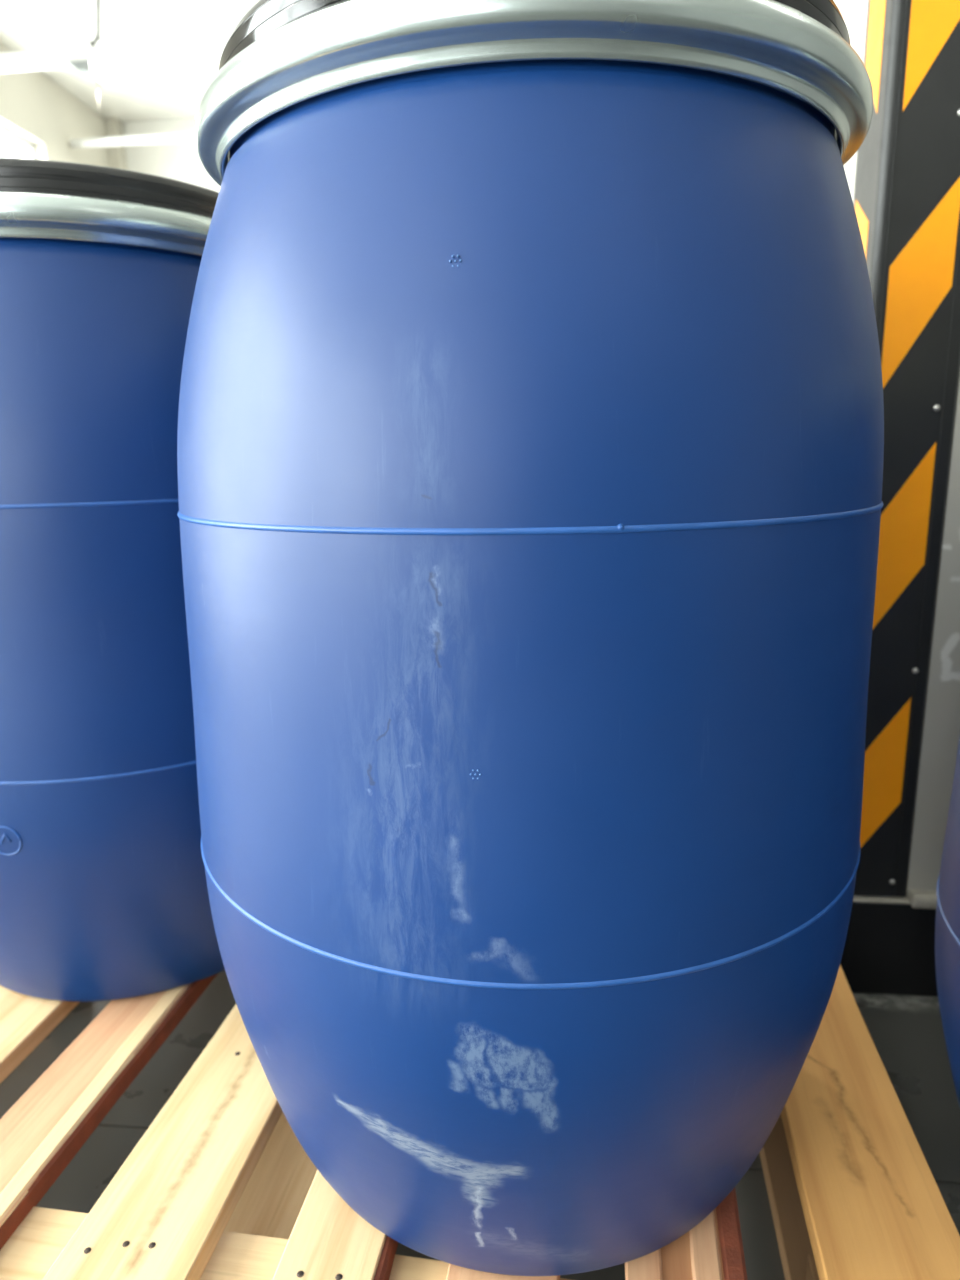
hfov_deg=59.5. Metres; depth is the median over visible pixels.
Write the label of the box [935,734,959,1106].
drum
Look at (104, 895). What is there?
drum
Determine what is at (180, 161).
wall
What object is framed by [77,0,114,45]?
cable
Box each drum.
[0,158,224,1001]
[177,0,883,1275]
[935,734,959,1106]
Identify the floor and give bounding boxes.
[0,970,959,1279]
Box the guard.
[853,0,959,896]
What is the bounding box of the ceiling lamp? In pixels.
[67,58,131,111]
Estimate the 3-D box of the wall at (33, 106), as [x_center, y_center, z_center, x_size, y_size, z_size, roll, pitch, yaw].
[-3.477,-1.071,1.330,0.200,3.420,11.350,0,13,6]
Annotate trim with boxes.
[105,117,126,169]
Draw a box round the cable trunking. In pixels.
[0,37,228,72]
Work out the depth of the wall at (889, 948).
1.17 m
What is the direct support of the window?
in the wall at (33, 106)
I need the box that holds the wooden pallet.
[0,965,959,1279]
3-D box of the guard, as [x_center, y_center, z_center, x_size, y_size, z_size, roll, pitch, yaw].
[0.543,-0.305,1.097,0.116,1.351,0.102,0,13,6]
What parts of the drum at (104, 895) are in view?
lid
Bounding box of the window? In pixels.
[0,124,35,158]
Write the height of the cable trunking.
0.070 m
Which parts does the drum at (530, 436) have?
lid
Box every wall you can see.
[0,43,109,166]
[123,118,219,191]
[833,0,959,995]
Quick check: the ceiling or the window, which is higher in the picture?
the ceiling
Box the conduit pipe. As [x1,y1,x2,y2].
[69,132,194,147]
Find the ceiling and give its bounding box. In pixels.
[0,0,258,121]
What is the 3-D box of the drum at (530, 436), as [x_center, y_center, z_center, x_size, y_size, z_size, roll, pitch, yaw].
[0.039,0.007,0.771,0.589,0.909,0.589,9,16,37]

